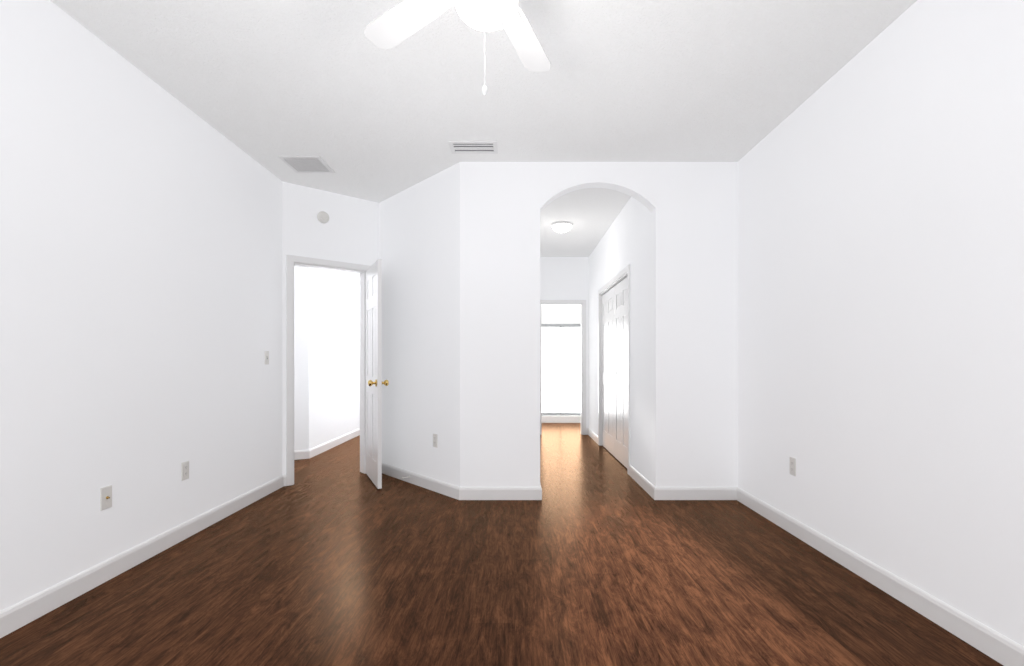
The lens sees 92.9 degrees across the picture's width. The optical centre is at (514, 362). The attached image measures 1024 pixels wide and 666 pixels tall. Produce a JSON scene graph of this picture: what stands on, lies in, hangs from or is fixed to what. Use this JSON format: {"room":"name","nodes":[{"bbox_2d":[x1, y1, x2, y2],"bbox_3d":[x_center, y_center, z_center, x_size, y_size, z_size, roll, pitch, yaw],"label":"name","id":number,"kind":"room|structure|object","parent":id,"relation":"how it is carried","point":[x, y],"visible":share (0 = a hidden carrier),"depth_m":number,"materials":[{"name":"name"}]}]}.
{"room":"empty bedroom","nodes":[
{"label":"empty bedroom","id":0,"kind":"room"},
{"bbox_2d":[0,0,281,610],"bbox_3d":[-2.160,-0.259,1.876,0.120,2.757,5.232,0,0,0],"label":"wall","id":1,"kind":"structure","parent":0,"point":[140,273],"depth_m":2.57,"materials":[{"name":"paint"}]},
{"bbox_2d":[100,485,111,510],"bbox_3d":[-2.091,0.695,2.500,0.017,0.115,0.070,0,0,0],"label":"outlet","id":2,"kind":"object","parent":1,"relation":"attached to","point":[106,497],"visible":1,"depth_m":2.49,"materials":[{"name":"white plastic"}]},
{"bbox_2d":[0,474,286,637],"bbox_3d":[-2.085,1.068,1.900,0.033,0.104,5.040,0,0,0],"label":"baseboard","id":3,"kind":"structure","parent":1,"relation":"attached to","point":[14,617],"depth_m":2.55,"materials":[{"name":"white wood"}]},
{"bbox_2d":[181,461,188,480],"bbox_3d":[-2.096,0.690,3.100,0.007,0.115,0.070,0,0,0],"label":"outlet","id":4,"kind":"object","parent":1,"relation":"attached to","point":[184,470],"visible":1,"depth_m":3.09,"materials":[{"name":"white plastic"}]},
{"bbox_2d":[265,351,268,364],"bbox_3d":[-2.092,-0.040,4.120,0.015,0.115,0.070,0,0,0],"label":"light switch","id":5,"kind":"object","parent":1,"relation":"attached to","point":[266,357],"visible":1,"depth_m":4.11,"materials":[{"name":"white plastic"}]},
{"bbox_2d":[294,266,359,450],"bbox_3d":[-2.723,-0.259,6.850,1.006,2.757,4.900,0,0,0],"label":"wall","id":6,"kind":"structure","parent":0,"point":[326,355],"depth_m":6.17,"materials":[{"name":"paint"}]},
{"bbox_2d":[294,450,307,459],"bbox_3d":[-2.788,1.068,5.469,0.720,0.104,0.415,0,0,0],"label":"baseboard","id":7,"kind":"structure","parent":6,"relation":"attached to","point":[299,454],"depth_m":5.62,"materials":[{"name":"white wood"}]},
{"bbox_2d":[308,428,359,458],"bbox_3d":[-2.393,1.068,7.483,0.015,0.104,3.634,0,0,0],"label":"baseboard","id":8,"kind":"structure","parent":6,"relation":"attached to","point":[312,452],"depth_m":6.37,"materials":[{"name":"white wood"}]},
{"bbox_2d":[282,181,378,474],"bbox_3d":[-1.783,-0.259,4.741,0.923,2.757,0.120,0,0,-40],"label":"wall","id":9,"kind":"structure","parent":0,"point":[348,232],"depth_m":4.63,"materials":[{"name":"paint"}]},
{"bbox_2d":[317,211,328,222],"bbox_3d":[-1.812,-1.380,4.616,0.112,0.112,0.036,0,0,-40],"label":"smoke detector","id":10,"kind":"object","parent":9,"relation":"attached to","point":[322,216],"visible":1,"depth_m":4.60,"materials":[{"name":"white plastic"}]},
{"bbox_2d":[286,255,370,485],"bbox_3d":[-1.804,0.071,4.724,0.806,2.101,0.152,0,0,-40],"label":"door frame","id":11,"kind":"structure","parent":9,"relation":"attached to","point":[292,261],"depth_m":4.48,"materials":[{"name":"white wood"}]},
{"bbox_2d":[366,259,388,488],"bbox_3d":[-1.308,0.101,4.581,0.366,2.018,0.637,0,0,0],"label":"bedroom door","id":12,"kind":"structure","parent":9,"relation":"in","point":[374,382],"depth_m":4.42,"materials":[{"name":"white paint"}]},
{"bbox_2d":[379,162,459,486],"bbox_3d":[-0.914,-0.259,4.565,0.126,2.757,1.511,0,0,-43],"label":"wall","id":13,"kind":"structure","parent":0,"point":[419,239],"depth_m":4.39,"materials":[{"name":"paint"}]},
{"bbox_2d":[433,434,437,447],"bbox_3d":[-0.693,0.680,4.232,0.007,0.115,0.070,0,0,-43],"label":"outlet","id":14,"kind":"object","parent":13,"relation":"attached to","point":[435,440],"visible":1,"depth_m":4.22,"materials":[{"name":"white plastic"}]},
{"bbox_2d":[50,0,916,256],"bbox_3d":[-0.500,-1.687,4.730,5.800,0.100,10.940,0,0,0],"label":"ceiling","id":15,"kind":"structure","parent":0,"point":[265,83],"depth_m":2.81,"materials":[{"name":"white paint"}]},
{"bbox_2d":[278,156,334,172],"bbox_3d":[-1.710,-1.633,4.020,0.331,0.008,0.330,0,0,0],"label":"ceiling vent","id":16,"kind":"object","parent":15,"relation":"in","point":[307,164],"visible":1,"depth_m":4.01,"materials":[{"name":"silver metal"}]},
{"bbox_2d":[364,0,550,95],"bbox_3d":[-0.053,-1.264,1.694,1.217,0.746,1.266,0,0,0],"label":"ceiling fan","id":17,"kind":"object","parent":15,"relation":"hanging from","point":[397,24],"visible":1,"depth_m":1.95,"materials":[{"name":"white plastic"}]},
{"bbox_2d":[448,141,497,153],"bbox_3d":[-0.310,-1.632,3.690,0.361,0.010,0.200,0,0,0],"label":"ceiling vent","id":18,"kind":"object","parent":15,"relation":"in","point":[473,147],"visible":1,"depth_m":3.68,"materials":[{"name":"silver metal"}]},
{"bbox_2d":[551,221,572,232],"bbox_3d":[0.560,-1.583,5.750,0.250,0.107,0.250,0,0,0],"label":"light","id":19,"kind":"object","parent":15,"relation":"attached to","point":[561,226],"visible":1,"depth_m":5.67,"materials":[{"name":"white glass"}]},
{"bbox_2d":[0,423,1002,665],"bbox_3d":[-0.500,1.170,4.730,5.800,0.100,10.940,0,0,0],"label":"floor","id":20,"kind":"structure","parent":0,"point":[597,555],"depth_m":2.39,"materials":[{"name":"brown wood"}]},
{"bbox_2d":[542,416,580,422],"bbox_3d":[0.731,1.055,9.070,1.543,0.130,0.140,0,0,0],"label":"trim","id":21,"kind":"structure","parent":20,"relation":"on","point":[561,419],"depth_m":9.00,"materials":[{"name":"white wood"}]},
{"bbox_2d":[542,305,580,323],"bbox_3d":[0.739,-1.179,9.070,1.500,0.917,0.100,0,0,0],"label":"wall","id":22,"kind":"structure","parent":0,"point":[561,314],"depth_m":9.01,"materials":[{"name":"white paint"}]},
{"bbox_2d":[542,324,580,415],"bbox_3d":[0.731,0.135,9.053,1.543,1.710,0.083,0,0,0],"label":"window","id":23,"kind":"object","parent":22,"relation":"attached to","point":[561,369],"visible":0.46,"depth_m":9.06,"materials":[{"name":"white glass"}]},
{"bbox_2d":[540,257,588,427],"bbox_3d":[0.680,-0.259,7.610,1.183,2.757,0.120,0,0,0],"label":"wall","id":24,"kind":"structure","parent":0,"point":[564,278],"depth_m":7.55,"materials":[{"name":"paint"}]},
{"bbox_2d":[540,300,585,434],"bbox_3d":[0.730,0.076,7.602,0.762,2.092,0.136,0,0,0],"label":"door frame","id":25,"kind":"structure","parent":24,"relation":"attached to","point":[582,303],"depth_m":7.53,"materials":[{"name":"white wood"}]},
{"bbox_2d":[460,162,737,486],"bbox_3d":[0.688,-0.259,4.030,2.265,2.757,0.120,0,0,0],"label":"wall","id":26,"kind":"structure","parent":0,"point":[692,207],"depth_m":3.97,"materials":[{"name":"paint"}]},
{"bbox_2d":[382,463,539,499],"bbox_3d":[-0.605,1.068,4.428,1.572,0.104,0.944,0,0,0],"label":"baseboard","id":27,"kind":"structure","parent":26,"relation":"attached to","point":[459,493],"depth_m":3.96,"materials":[{"name":"white wood"}]},
{"bbox_2d":[656,487,735,499],"bbox_3d":[1.487,1.068,3.962,0.630,0.104,0.015,0,0,0],"label":"baseboard","id":28,"kind":"structure","parent":26,"relation":"attached to","point":[662,493],"depth_m":3.96,"materials":[{"name":"white wood"}]},
{"bbox_2d":[589,197,651,482],"bbox_3d":[1.212,-0.259,5.880,0.120,2.757,3.580,0,0,0],"label":"wall","id":29,"kind":"structure","parent":0,"point":[625,241],"depth_m":4.67,"materials":[{"name":"paint"}]},
{"bbox_2d":[586,428,597,443],"bbox_3d":[1.132,1.068,7.084,0.041,0.104,0.932,0,0,0],"label":"baseboard","id":30,"kind":"structure","parent":29,"relation":"attached to","point":[589,432],"depth_m":7.11,"materials":[{"name":"white wood"}]},
{"bbox_2d":[602,287,613,455],"bbox_3d":[1.208,0.108,6.141,0.068,2.003,0.818,0,0,0],"label":"closet door","id":31,"kind":"structure","parent":29,"relation":"in","point":[608,370],"depth_m":6.09,"materials":[{"name":"white paint"}]},
{"bbox_2d":[598,264,629,474],"bbox_3d":[1.204,0.071,5.730,0.136,2.101,1.776,0,0,0],"label":"trim","id":32,"kind":"structure","parent":29,"relation":"attached to","point":[614,281],"depth_m":5.58,"materials":[{"name":"white wood"}]},
{"bbox_2d":[614,277,626,467],"bbox_3d":[1.208,0.108,5.319,0.068,2.003,0.818,0,0,0],"label":"closet door","id":33,"kind":"structure","parent":29,"relation":"in","point":[620,372],"depth_m":5.40,"materials":[{"name":"white paint"}]},
{"bbox_2d":[629,465,655,499],"bbox_3d":[1.146,1.068,4.399,0.015,0.104,0.886,0,0,0],"label":"baseboard","id":34,"kind":"structure","parent":29,"relation":"attached to","point":[639,478],"depth_m":4.30,"materials":[{"name":"white wood"}]},
{"bbox_2d":[738,0,1023,646],"bbox_3d":[1.880,-0.259,1.675,0.120,2.757,4.830,0,0,0],"label":"wall","id":35,"kind":"structure","parent":0,"point":[881,288],"depth_m":2.28,"materials":[{"name":"paint"}]},
{"bbox_2d":[789,457,795,475],"bbox_3d":[1.816,0.680,3.180,0.007,0.115,0.070,0,0,0],"label":"outlet","id":36,"kind":"object","parent":35,"relation":"attached to","point":[792,466],"visible":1,"depth_m":3.18,"materials":[{"name":"white plastic"}]},
{"bbox_2d":[736,487,1023,665],"bbox_3d":[1.813,1.068,1.675,0.015,0.104,4.590,0,0,0],"label":"baseboard","id":37,"kind":"structure","parent":35,"relation":"attached to","point":[994,645],"depth_m":2.25,"materials":[{"name":"white wood"}]}
]}

